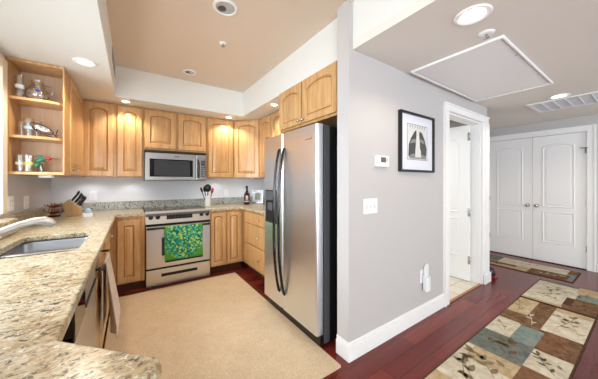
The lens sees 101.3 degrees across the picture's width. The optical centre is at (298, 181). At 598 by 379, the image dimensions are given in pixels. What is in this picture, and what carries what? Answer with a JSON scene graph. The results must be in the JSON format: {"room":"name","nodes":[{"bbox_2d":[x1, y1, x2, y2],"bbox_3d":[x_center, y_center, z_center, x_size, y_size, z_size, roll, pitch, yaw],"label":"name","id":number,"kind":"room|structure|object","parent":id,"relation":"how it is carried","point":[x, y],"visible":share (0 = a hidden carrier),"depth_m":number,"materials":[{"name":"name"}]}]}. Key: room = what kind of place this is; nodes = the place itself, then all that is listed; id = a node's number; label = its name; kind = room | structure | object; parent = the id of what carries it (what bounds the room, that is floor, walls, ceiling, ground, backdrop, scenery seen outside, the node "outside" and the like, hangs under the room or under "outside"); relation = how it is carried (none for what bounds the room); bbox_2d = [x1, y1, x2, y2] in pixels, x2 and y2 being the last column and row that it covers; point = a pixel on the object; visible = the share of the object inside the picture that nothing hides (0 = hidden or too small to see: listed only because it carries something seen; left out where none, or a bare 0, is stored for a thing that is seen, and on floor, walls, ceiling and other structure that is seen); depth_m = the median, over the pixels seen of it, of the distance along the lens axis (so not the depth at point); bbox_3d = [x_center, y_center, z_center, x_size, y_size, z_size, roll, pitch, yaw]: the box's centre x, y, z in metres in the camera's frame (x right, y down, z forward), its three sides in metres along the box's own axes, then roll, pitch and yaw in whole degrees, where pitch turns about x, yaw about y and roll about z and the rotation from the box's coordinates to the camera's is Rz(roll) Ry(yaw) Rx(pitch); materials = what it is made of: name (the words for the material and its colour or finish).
{"room":"kitchen","nodes":[
{"label":"kitchen","id":0,"kind":"room"},
{"bbox_2d":[0,50,50,218],"bbox_3d":[-2.034,-0.060,1.449,0.140,2.700,3.750,0,0,-34],"label":"wall","id":1,"kind":"structure","parent":0,"point":[38,190],"depth_m":2.26,"materials":[{"name":"grey paint"}]},
{"bbox_2d":[0,55,7,213],"bbox_3d":[-1.723,-0.335,1.132,0.016,1.150,1.755,0,0,-34],"label":"trim","id":2,"kind":"structure","parent":1,"relation":"attached to","point":[3,63],"depth_m":1.80,"materials":[{"name":"beige wood"}]},
{"bbox_2d":[8,196,13,211],"bbox_3d":[-2.278,0.175,1.936,0.008,0.118,0.118,0,0,-34],"label":"wall outlet","id":3,"kind":"object","parent":1,"relation":"attached to","point":[10,198],"visible":0.91,"depth_m":1.93,"materials":[{"name":"white plastic"}]},
{"bbox_2d":[24,196,28,208],"bbox_3d":[-2.479,0.190,2.229,0.008,0.118,0.120,0,0,-34],"label":"wall outlet","id":4,"kind":"object","parent":1,"relation":"attached to","point":[26,198],"visible":1,"depth_m":2.22,"materials":[{"name":"white plastic"}]},
{"bbox_2d":[5,56,70,175],"bbox_3d":[-2.175,-0.506,2.069,0.328,0.903,0.273,0,0,-34],"label":"open shelf","id":5,"kind":"object","parent":1,"relation":"attached to","point":[54,114],"visible":1,"depth_m":2.10,"materials":[{"name":"brown wood"}]},
{"bbox_2d":[14,74,23,96],"bbox_3d":[-2.227,-0.755,1.951,0.053,0.184,0.053,0,0,-34],"label":"glass","id":6,"kind":"object","parent":5,"relation":"on","point":[17,86],"visible":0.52,"depth_m":1.94,"materials":[{"name":"white glass"}]},
{"bbox_2d":[15,155,24,171],"bbox_3d":[-2.234,-0.145,1.961,0.053,0.134,0.053,0,0,-34],"label":"tumbler","id":7,"kind":"object","parent":5,"relation":"on","point":[16,163],"visible":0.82,"depth_m":1.94,"materials":[{"name":"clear glass"}]},
{"bbox_2d":[22,156,33,171],"bbox_3d":[-2.189,-0.145,1.979,0.069,0.134,0.069,0,0,-34],"label":"tumbler","id":8,"kind":"object","parent":5,"relation":"on","point":[23,163],"visible":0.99,"depth_m":1.96,"materials":[{"name":"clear glass"}]},
{"bbox_2d":[23,118,33,135],"bbox_3d":[-2.208,-0.439,2.003,0.061,0.149,0.061,0,0,-34],"label":"tumbler","id":9,"kind":"object","parent":5,"relation":"on","point":[24,127],"visible":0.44,"depth_m":1.98,"materials":[{"name":"clear glass"}]},
{"bbox_2d":[24,80,53,100],"bbox_3d":[-2.199,-0.751,2.062,0.152,0.178,0.150,0,0,21],"label":"glass pitcher","id":10,"kind":"object","parent":5,"relation":"on","point":[26,89],"visible":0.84,"depth_m":2.02,"materials":[{"name":"blue"}]},
{"bbox_2d":[33,155,53,171],"bbox_3d":[-2.091,-0.146,2.035,0.161,0.138,0.052,0,0,-34],"label":"figurine","id":11,"kind":"object","parent":5,"relation":"on","point":[41,159],"visible":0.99,"depth_m":2.00,"materials":[{"name":"green glass"}]},
{"bbox_2d":[30,122,58,137],"bbox_3d":[-2.118,-0.424,2.040,0.172,0.121,0.020,0,0,-34],"label":"fish figurine","id":12,"kind":"object","parent":5,"relation":"on","point":[35,129],"visible":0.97,"depth_m":2.04,"materials":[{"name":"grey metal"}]},
{"bbox_2d":[38,175,54,177],"bbox_3d":[-2.212,-0.044,2.146,0.095,0.022,0.060,0,0,-34],"label":"puck light","id":13,"kind":"object","parent":5,"relation":"attached to","point":[39,176],"visible":1,"depth_m":2.12,"materials":[{"name":"white plastic"}]},
{"bbox_2d":[27,78,83,176],"bbox_3d":[-2.507,-0.506,2.593,0.366,0.903,1.082,0,0,-34],"label":"upper cabinet","id":14,"kind":"object","parent":1,"relation":"attached to","point":[76,100],"visible":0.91,"depth_m":2.46,"materials":[{"name":"brown wood"}]},
{"bbox_2d":[51,177,262,203],"bbox_3d":[-1.802,-0.060,3.808,2.910,2.700,0.120,0,0,-34],"label":"wall","id":15,"kind":"structure","parent":0,"point":[109,189],"depth_m":3.44,"materials":[{"name":"white paint"}]},
{"bbox_2d":[89,191,96,199],"bbox_3d":[-2.649,0.182,3.150,0.075,0.118,0.008,0,0,-34],"label":"wall outlet","id":16,"kind":"object","parent":15,"relation":"attached to","point":[92,194],"visible":1,"depth_m":3.15,"materials":[{"name":"white plastic"}]},
{"bbox_2d":[82,99,115,177],"bbox_3d":[-2.473,-0.500,3.059,0.315,0.916,0.351,0,0,-34],"label":"upper cabinet","id":17,"kind":"object","parent":15,"relation":"attached to","point":[99,117],"visible":0.97,"depth_m":2.92,"materials":[{"name":"brown wood"}]},
{"bbox_2d":[55,201,142,212],"bbox_3d":[-2.578,0.322,3.188,0.923,0.106,0.022,0,0,-34],"label":"backsplash","id":18,"kind":"structure","parent":15,"relation":"attached to","point":[94,206],"depth_m":3.24,"materials":[{"name":"stone"}]},
{"bbox_2d":[116,104,143,177],"bbox_3d":[-2.223,-0.500,3.231,0.288,0.916,0.351,0,0,-34],"label":"upper cabinet","id":19,"kind":"object","parent":15,"relation":"attached to","point":[129,119],"visible":1,"depth_m":3.09,"materials":[{"name":"brown wood"}]},
{"bbox_2d":[143,199,199,207],"bbox_3d":[-1.884,0.380,3.663,0.758,0.220,0.022,0,0,-34],"label":"backsplash","id":20,"kind":"structure","parent":15,"relation":"attached to","point":[176,202],"depth_m":3.63,"materials":[{"name":"stone"}]},
{"bbox_2d":[144,108,205,152],"bbox_3d":[-1.782,-0.685,3.532,0.776,0.545,0.351,0,0,-34],"label":"upper cabinet","id":21,"kind":"object","parent":15,"relation":"attached to","point":[163,130],"visible":0.94,"depth_m":3.37,"materials":[{"name":"brown wood"}]},
{"bbox_2d":[143,149,205,180],"bbox_3d":[-1.755,-0.212,3.483,0.756,0.398,0.458,0,0,-34],"label":"microwave","id":22,"kind":"object","parent":21,"relation":"attached to","point":[159,165],"visible":1,"depth_m":3.31,"materials":[{"name":"grey metal"}]},
{"bbox_2d":[206,117,233,178],"bbox_3d":[-1.285,-0.500,3.873,0.425,0.916,0.351,0,0,-34],"label":"upper cabinet","id":23,"kind":"object","parent":15,"relation":"attached to","point":[219,132],"visible":0.95,"depth_m":3.72,"materials":[{"name":"brown wood"}]},
{"bbox_2d":[224,189,228,195],"bbox_3d":[-1.221,0.190,4.128,0.075,0.118,0.008,0,0,-34],"label":"wall outlet","id":24,"kind":"object","parent":15,"relation":"attached to","point":[226,191],"visible":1,"depth_m":4.13,"materials":[{"name":"white plastic"}]},
{"bbox_2d":[234,120,262,178],"bbox_3d":[-0.760,-0.500,4.061,0.658,0.916,0.634,0,0,-34],"label":"upper cabinet","id":25,"kind":"object","parent":15,"relation":"attached to","point":[246,132],"visible":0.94,"depth_m":3.81,"materials":[{"name":"brown wood"}]},
{"bbox_2d":[106,0,353,92],"bbox_3d":[-1.227,-1.350,-0.465,5.450,0.080,7.820,0,0,-34],"label":"ceiling","id":26,"kind":"structure","parent":0,"point":[167,38],"depth_m":2.18,"materials":[{"name":"beige paint"}]},
{"bbox_2d":[183,69,196,74],"bbox_3d":[-1.304,-1.304,2.931,0.154,0.012,0.154,0,0,-34],"label":"recessed light","id":27,"kind":"object","parent":26,"relation":"in","point":[186,71],"visible":1,"depth_m":2.92,"materials":[{"name":"white paint"}]},
{"bbox_2d":[219,41,226,46],"bbox_3d":[-0.719,-1.293,2.317,0.070,0.034,0.070,0,0,-34],"label":"sprinkler","id":28,"kind":"object","parent":26,"relation":"attached to","point":[222,43],"visible":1,"depth_m":2.31,"materials":[{"name":"white paint"}]},
{"bbox_2d":[212,0,237,15],"bbox_3d":[-0.554,-1.304,1.845,0.184,0.012,0.184,0,0,-34],"label":"recessed light","id":29,"kind":"object","parent":26,"relation":"in","point":[223,7],"visible":1,"depth_m":1.84,"materials":[{"name":"white paint"}]},
{"bbox_2d":[263,178,264,195],"bbox_3d":[0.130,-0.060,3.404,0.060,2.700,2.730,0,0,-34],"label":"wall","id":30,"kind":"structure","parent":0,"point":[263,178],"depth_m":4.46,"materials":[{"name":"white paint"}]},
{"bbox_2d":[200,196,264,204],"bbox_3d":[-0.639,0.322,3.494,1.103,0.106,1.708,0,0,-34],"label":"backsplash","id":31,"kind":"structure","parent":30,"relation":"attached to","point":[228,200],"depth_m":4.12,"materials":[{"name":"stone"}]},
{"bbox_2d":[259,111,281,177],"bbox_3d":[-0.141,-0.506,3.409,0.376,0.903,1.145,0,0,-34],"label":"upper cabinet","id":32,"kind":"object","parent":30,"relation":"attached to","point":[268,125],"visible":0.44,"depth_m":3.62,"materials":[{"name":"brown wood"}]},
{"bbox_2d":[279,60,336,133],"bbox_3d":[0.307,-0.742,2.459,0.708,0.433,0.925,0,0,-34],"label":"upper cabinet","id":33,"kind":"object","parent":30,"relation":"attached to","point":[313,99],"visible":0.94,"depth_m":2.19,"materials":[{"name":"brown wood"}]},
{"bbox_2d":[0,0,597,128],"bbox_3d":[1.756,-1.135,1.578,6.260,0.350,7.580,0,0,-34],"label":"ceiling","id":34,"kind":"structure","parent":0,"point":[560,37],"depth_m":1.84,"materials":[{"name":"white paint"}]},
{"bbox_2d":[72,57,96,66],"bbox_3d":[-1.719,-0.955,1.968,0.152,0.010,0.152,0,0,-34],"label":"recessed light","id":35,"kind":"object","parent":34,"relation":"in","point":[85,62],"visible":1,"depth_m":1.96,"materials":[{"name":"white paint"}]},
{"bbox_2d":[110,41,114,80],"bbox_3d":[-1.773,-1.130,2.337,0.014,0.160,0.560,0,0,-34],"label":"ceiling vent","id":36,"kind":"object","parent":34,"relation":"in","point":[111,47],"visible":0.99,"depth_m":2.19,"materials":[{"name":"beige metal"}]},
{"bbox_2d":[119,100,131,102],"bbox_3d":[-2.071,-0.955,2.933,0.126,0.010,0.126,0,0,-34],"label":"recessed light","id":37,"kind":"object","parent":34,"relation":"in","point":[123,101],"visible":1,"depth_m":2.92,"materials":[{"name":"white paint"}]},
{"bbox_2d":[454,3,492,25],"bbox_3d":[1.002,-0.955,1.413,0.186,0.010,0.186,0,0,-34],"label":"recessed light","id":38,"kind":"object","parent":34,"relation":"in","point":[479,14],"visible":1,"depth_m":1.40,"materials":[{"name":"white paint"}]},
{"bbox_2d":[411,35,552,101],"bbox_3d":[1.711,-0.950,2.244,1.360,0.020,0.644,0,0,-34],"label":"ceiling hatch","id":39,"kind":"object","parent":34,"relation":"attached to","point":[495,67],"visible":1,"depth_m":2.11,"materials":[{"name":"white paint"}]},
{"bbox_2d":[478,29,494,39],"bbox_3d":[1.212,-0.943,1.584,0.090,0.034,0.090,0,0,-34],"label":"sprinkler","id":40,"kind":"object","parent":34,"relation":"attached to","point":[485,34],"visible":1,"depth_m":1.57,"materials":[{"name":"white paint"}]},
{"bbox_2d":[548,93,570,98],"bbox_3d":[2.920,-0.955,2.751,0.176,0.010,0.176,0,0,-34],"label":"recessed light","id":41,"kind":"object","parent":34,"relation":"in","point":[563,95],"visible":1,"depth_m":2.75,"materials":[{"name":"white paint"}]},
{"bbox_2d":[526,91,597,112],"bbox_3d":[3.263,-0.954,2.961,0.570,0.012,0.650,0,0,-34],"label":"ceiling vent","id":42,"kind":"object","parent":34,"relation":"in","point":[592,97],"visible":1,"depth_m":2.96,"materials":[{"name":"white metal"}]},
{"bbox_2d":[102,251,597,378],"bbox_3d":[0.465,1.317,0.560,9.800,0.066,8.000,0,0,-34],"label":"floor","id":43,"kind":"structure","parent":0,"point":[413,353],"depth_m":2.16,"materials":[{"name":"brown wood"}]},
{"bbox_2d":[31,229,112,322],"bbox_3d":[-2.263,0.851,2.485,0.648,0.878,1.537,0,0,-34],"label":"base cabinet","id":44,"kind":"object","parent":43,"relation":"on","point":[107,245],"visible":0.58,"depth_m":2.14,"materials":[{"name":"brown wood"}]},
{"bbox_2d":[0,201,161,378],"bbox_3d":[-1.453,0.340,1.544,0.923,0.142,4.005,0,0,-34],"label":"countertop","id":45,"kind":"structure","parent":44,"relation":"on","point":[40,295],"depth_m":0.76,"materials":[{"name":"stone"}]},
{"bbox_2d":[0,216,55,239],"bbox_3d":[-1.639,0.298,1.390,0.064,0.157,0.425,0,0,13],"label":"faucet","id":46,"kind":"object","parent":45,"relation":"on","point":[46,221],"visible":1,"depth_m":1.46,"materials":[{"name":"silver metal"}]},
{"bbox_2d":[0,236,87,258],"bbox_3d":[-1.541,0.509,1.502,0.390,0.193,0.656,0,0,-34],"label":"sink","id":47,"kind":"object","parent":45,"relation":"in","point":[65,244],"visible":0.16,"depth_m":1.69,"materials":[{"name":"silver metal"}]},
{"bbox_2d":[44,202,63,216],"bbox_3d":[-2.629,0.301,2.636,0.173,0.150,0.152,0,0,-34],"label":"stand","id":48,"kind":"object","parent":45,"relation":"on","point":[54,206],"visible":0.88,"depth_m":2.62,"materials":[{"name":"red"}]},
{"bbox_2d":[62,199,81,216],"bbox_3d":[-2.472,0.284,2.671,0.147,0.183,0.110,0,0,-34],"label":"knife block","id":49,"kind":"object","parent":45,"relation":"on","point":[71,209],"visible":0.99,"depth_m":2.63,"materials":[{"name":"brown wood"}]},
{"bbox_2d":[82,208,92,216],"bbox_3d":[-2.272,0.331,2.637,0.084,0.090,0.056,0,0,-34],"label":"container","id":50,"kind":"object","parent":45,"relation":"on","point":[87,212],"visible":0.99,"depth_m":2.62,"materials":[{"name":"white plastic"}]},
{"bbox_2d":[82,212,92,216],"bbox_3d":[-2.272,0.357,2.637,0.084,0.038,0.056,0,0,-34],"label":"tub","id":51,"kind":"object","parent":50,"relation":"in","point":[86,214],"depth_m":2.61,"materials":[{"name":"white plastic"}]},
{"bbox_2d":[62,266,95,346],"bbox_3d":[-1.181,0.853,0.922,0.594,0.874,0.608,0,0,-34],"label":"dishwasher","id":52,"kind":"object","parent":43,"relation":"on","point":[81,328],"visible":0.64,"depth_m":1.05,"materials":[{"name":"silver metal"}]},
{"bbox_2d":[95,248,109,347],"bbox_3d":[-1.512,0.851,1.569,0.459,0.878,0.818,0,0,-34],"label":"base cabinet","id":53,"kind":"object","parent":43,"relation":"on","point":[99,338],"visible":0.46,"depth_m":1.62,"materials":[{"name":"brown wood"}]},
{"bbox_2d":[101,252,120,337],"bbox_3d":[-1.261,0.739,1.651,0.086,0.472,0.338,0,0,-34],"label":"hand towel","id":54,"kind":"object","parent":53,"relation":"hanging from","point":[114,304],"visible":0.98,"depth_m":1.58,"materials":[{"name":"beige fabric"}]},
{"bbox_2d":[111,216,144,291],"bbox_3d":[-2.159,0.851,3.106,0.324,0.878,0.628,0,0,-34],"label":"base cabinet","id":55,"kind":"object","parent":43,"relation":"on","point":[128,239],"visible":0.91,"depth_m":2.86,"materials":[{"name":"brown wood"}]},
{"bbox_2d":[143,205,209,288],"bbox_3d":[-1.681,0.828,3.368,0.752,0.925,0.685,0,0,-34],"label":"range","id":56,"kind":"object","parent":43,"relation":"on","point":[158,272],"visible":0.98,"depth_m":3.09,"materials":[{"name":"grey metal"}]},
{"bbox_2d":[143,205,205,211],"bbox_3d":[-1.716,0.384,3.420,0.752,0.023,0.559,0,0,-34],"label":"cooktop","id":57,"kind":"object","parent":56,"relation":"in","point":[194,207],"depth_m":3.34,"materials":[{"name":"black glass"}]},
{"bbox_2d":[164,223,202,262],"bbox_3d":[-1.458,0.770,3.117,0.447,0.436,0.040,0,0,-34],"label":"dish towel","id":58,"kind":"object","parent":56,"relation":"hanging from","point":[182,242],"visible":1,"depth_m":3.10,"materials":[{"name":"green fabric"}]},
{"bbox_2d":[104,272,340,378],"bbox_3d":[-0.870,1.284,2.187,1.375,0.010,2.122,0,0,-34],"label":"area rug","id":59,"kind":"object","parent":43,"relation":"on","point":[218,327],"visible":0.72,"depth_m":2.04,"materials":[{"name":"beige carpet"}]},
{"bbox_2d":[210,209,242,272],"bbox_3d":[-1.200,0.851,3.763,0.478,0.878,0.628,0,0,-34],"label":"base cabinet","id":60,"kind":"object","parent":43,"relation":"on","point":[226,226],"visible":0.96,"depth_m":3.51,"materials":[{"name":"brown wood"}]},
{"bbox_2d":[243,210,264,278],"bbox_3d":[-0.290,0.851,3.364,0.672,0.878,1.098,0,0,-34],"label":"base cabinet","id":61,"kind":"object","parent":43,"relation":"on","point":[253,223],"visible":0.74,"depth_m":3.26,"materials":[{"name":"brown wood"}]},
{"bbox_2d":[200,196,264,214],"bbox_3d":[-0.639,0.340,3.494,1.103,0.142,1.708,0,0,-34],"label":"countertop","id":62,"kind":"structure","parent":61,"relation":"on","point":[228,203],"depth_m":3.84,"materials":[{"name":"stone"}]},
{"bbox_2d":[205,195,210,205],"bbox_3d":[-1.396,0.296,3.747,0.094,0.160,0.094,0,0,-34],"label":"utensil crock","id":63,"kind":"object","parent":62,"relation":"on","point":[207,198],"visible":0.96,"depth_m":3.71,"materials":[{"name":"white ceramic"}]},
{"bbox_2d":[204,184,210,195],"bbox_3d":[-1.386,0.202,3.722,0.097,0.324,0.063,0,0,-34],"label":"ladle","id":64,"kind":"object","parent":63,"relation":"in","point":[207,187],"visible":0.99,"depth_m":3.70,"materials":[{"name":"black plastic"}]},
{"bbox_2d":[244,186,249,204],"bbox_3d":[-0.856,0.225,4.019,0.100,0.303,0.100,0,0,-34],"label":"bottle","id":65,"kind":"object","parent":62,"relation":"on","point":[246,194],"visible":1,"depth_m":3.98,"materials":[{"name":"brown glass"}]},
{"bbox_2d":[252,190,263,202],"bbox_3d":[-0.716,0.264,4.269,0.200,0.223,0.090,0,0,4],"label":"photo frame","id":66,"kind":"object","parent":62,"relation":"on","point":[257,195],"visible":0.91,"depth_m":4.25,"materials":[{"name":"silver metal"}]},
{"bbox_2d":[255,193,260,199],"bbox_3d":[-0.717,0.259,4.250,0.100,0.114,0.023,0,0,4],"label":"picture","id":67,"kind":"object","parent":66,"relation":"attached to","point":[257,195],"depth_m":4.25},
{"bbox_2d":[265,122,336,345],"bbox_3d":[0.180,0.406,2.447,0.876,1.737,0.905,0,0,-34],"label":"refrigerator","id":68,"kind":"object","parent":43,"relation":"on","point":[301,163],"visible":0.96,"depth_m":2.02,"materials":[{"name":"silver metal"}]},
{"bbox_2d":[490,267,497,278],"bbox_3d":[2.564,1.228,3.373,0.107,0.125,0.249,0,0,-34],"label":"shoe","id":69,"kind":"object","parent":43,"relation":"on","point":[493,274],"visible":0.27,"depth_m":3.28,"materials":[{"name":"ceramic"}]},
{"bbox_2d":[422,297,596,378],"bbox_3d":[1.726,1.284,1.895,2.150,0.009,0.547,0,0,-34],"label":"rug","id":70,"kind":"object","parent":43,"relation":"on","point":[529,339],"visible":1,"depth_m":1.89,"materials":[{"name":"fabric"}]},
{"bbox_2d":[490,255,580,282],"bbox_3d":[3.331,1.284,3.826,0.580,0.009,1.350,0,0,-34],"label":"rug","id":71,"kind":"object","parent":43,"relation":"on","point":[537,269],"visible":0.83,"depth_m":3.57,"materials":[{"name":"fabric"}]},
{"bbox_2d":[520,278,597,318],"bbox_3d":[2.991,1.284,2.765,0.860,0.009,0.553,0,0,-34],"label":"rug","id":72,"kind":"object","parent":43,"relation":"on","point":[578,300],"visible":1,"depth_m":2.73,"materials":[{"name":"fabric"}]},
{"bbox_2d":[353,0,416,40],"bbox_3d":[1.764,-1.190,-0.143,0.090,0.340,4.730,0,0,-34],"label":"wall","id":73,"kind":"structure","parent":0,"point":[367,14],"depth_m":1.64,"materials":[{"name":"white paint"}]},
{"bbox_2d":[337,0,486,341],"bbox_3d":[1.372,-0.010,2.527,2.540,2.600,0.120,0,0,-34],"label":"wall partition","id":74,"kind":"structure","parent":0,"point":[381,256],"depth_m":1.95,"materials":[{"name":"grey paint"}]},
{"bbox_2d":[363,198,377,214],"bbox_3d":[0.554,0.190,1.885,0.165,0.118,0.014,0,0,-34],"label":"light switch","id":75,"kind":"object","parent":74,"relation":"attached to","point":[370,206],"visible":1,"depth_m":1.88,"materials":[{"name":"white plastic"}]},
{"bbox_2d":[374,155,388,166],"bbox_3d":[0.657,-0.159,1.944,0.156,0.088,0.034,0,0,-34],"label":"thermostat","id":76,"kind":"object","parent":74,"relation":"attached to","point":[379,161],"visible":1,"depth_m":1.92,"materials":[{"name":"white plastic"}]},
{"bbox_2d":[336,294,443,362],"bbox_3d":[0.887,1.222,2.186,1.386,0.135,0.136,0,0,-34],"label":"baseboard","id":77,"kind":"structure","parent":74,"relation":"attached to","point":[349,351],"depth_m":1.97,"materials":[{"name":"white paint"}]},
{"bbox_2d":[398,109,434,172],"bbox_3d":[1.084,-0.349,2.237,0.556,0.528,0.032,0,0,-34],"label":"framed print","id":78,"kind":"object","parent":74,"relation":"attached to","point":[416,132],"visible":1,"depth_m":2.22,"materials":[{"name":"black"}]},
{"bbox_2d":[420,269,423,283],"bbox_3d":[1.163,0.890,2.306,0.078,0.125,0.008,0,0,-34],"label":"wall outlet","id":79,"kind":"object","parent":74,"relation":"attached to","point":[422,270],"visible":0.81,"depth_m":2.29,"materials":[{"name":"white plastic"}]},
{"bbox_2d":[423,263,430,291],"bbox_3d":[1.198,0.897,2.296,0.064,0.245,0.047,0,0,-34],"label":"air freshener","id":80,"kind":"object","parent":74,"relation":"attached to","point":[426,278],"visible":1,"depth_m":2.28,"materials":[{"name":"white plastic"}]},
{"bbox_2d":[450,125,470,280],"bbox_3d":[1.935,0.276,3.444,0.133,2.000,0.813,0,0,-34],"label":"door","id":81,"kind":"structure","parent":74,"relation":"in","point":[460,137],"depth_m":3.21,"materials":[{"name":"white paint"}]},
{"bbox_2d":[450,283,481,302],"bbox_3d":[1.929,1.285,2.836,0.843,0.010,0.028,0,0,-34],"label":"trim","id":82,"kind":"structure","parent":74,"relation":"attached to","point":[479,284],"depth_m":2.82,"materials":[{"name":"brown wood"}]},
{"bbox_2d":[443,101,489,306],"bbox_3d":[1.943,0.233,2.901,1.165,2.115,0.148,0,0,-34],"label":"trim","id":83,"kind":"structure","parent":74,"relation":"attached to","point":[480,132],"depth_m":3.08,"materials":[{"name":"white paint"}]},
{"bbox_2d":[484,272,490,284],"bbox_3d":[2.400,1.230,3.115,0.200,0.120,0.014,0,0,-34],"label":"baseboard","id":84,"kind":"structure","parent":74,"relation":"attached to","point":[487,277],"depth_m":3.09,"materials":[{"name":"white paint"}]},
{"bbox_2d":[450,120,465,127],"bbox_3d":[1.816,0.015,4.013,0.130,2.550,1.830,0,0,-34],"label":"wall","id":85,"kind":"structure","parent":0,"point":[452,123],"depth_m":3.39,"materials":[{"name":"grey paint"}]},
{"bbox_2d":[490,114,597,263],"bbox_3d":[4.973,0.015,2.526,0.120,2.550,5.750,0,0,-34],"label":"wall","id":86,"kind":"structure","parent":0,"point":[589,119],"depth_m":3.83,"materials":[{"name":"grey paint"}]},
{"bbox_2d":[490,138,531,258],"bbox_3d":[3.678,0.276,4.290,0.105,2.005,0.590,0,0,-34],"label":"door","id":87,"kind":"structure","parent":86,"relation":"in","point":[510,160],"depth_m":4.28,"materials":[{"name":"white paint"}]},
{"bbox_2d":[491,251,586,269],"bbox_3d":[3.896,1.285,4.081,0.100,0.010,1.182,0,0,-34],"label":"trim","id":88,"kind":"structure","parent":86,"relation":"attached to","point":[491,251],"depth_m":3.96,"materials":[{"name":"black"}]},
{"bbox_2d":[490,124,596,271],"bbox_3d":[3.844,0.235,4.044,0.028,2.110,1.360,0,0,-34],"label":"trim","id":89,"kind":"structure","parent":86,"relation":"attached to","point":[591,129],"depth_m":3.52,"materials":[{"name":"white paint"}]},
{"bbox_2d":[532,132,587,268],"bbox_3d":[4.016,0.276,3.796,0.105,2.005,0.600,0,0,-34],"label":"door","id":90,"kind":"structure","parent":86,"relation":"in","point":[559,162],"depth_m":3.78,"materials":[{"name":"white paint"}]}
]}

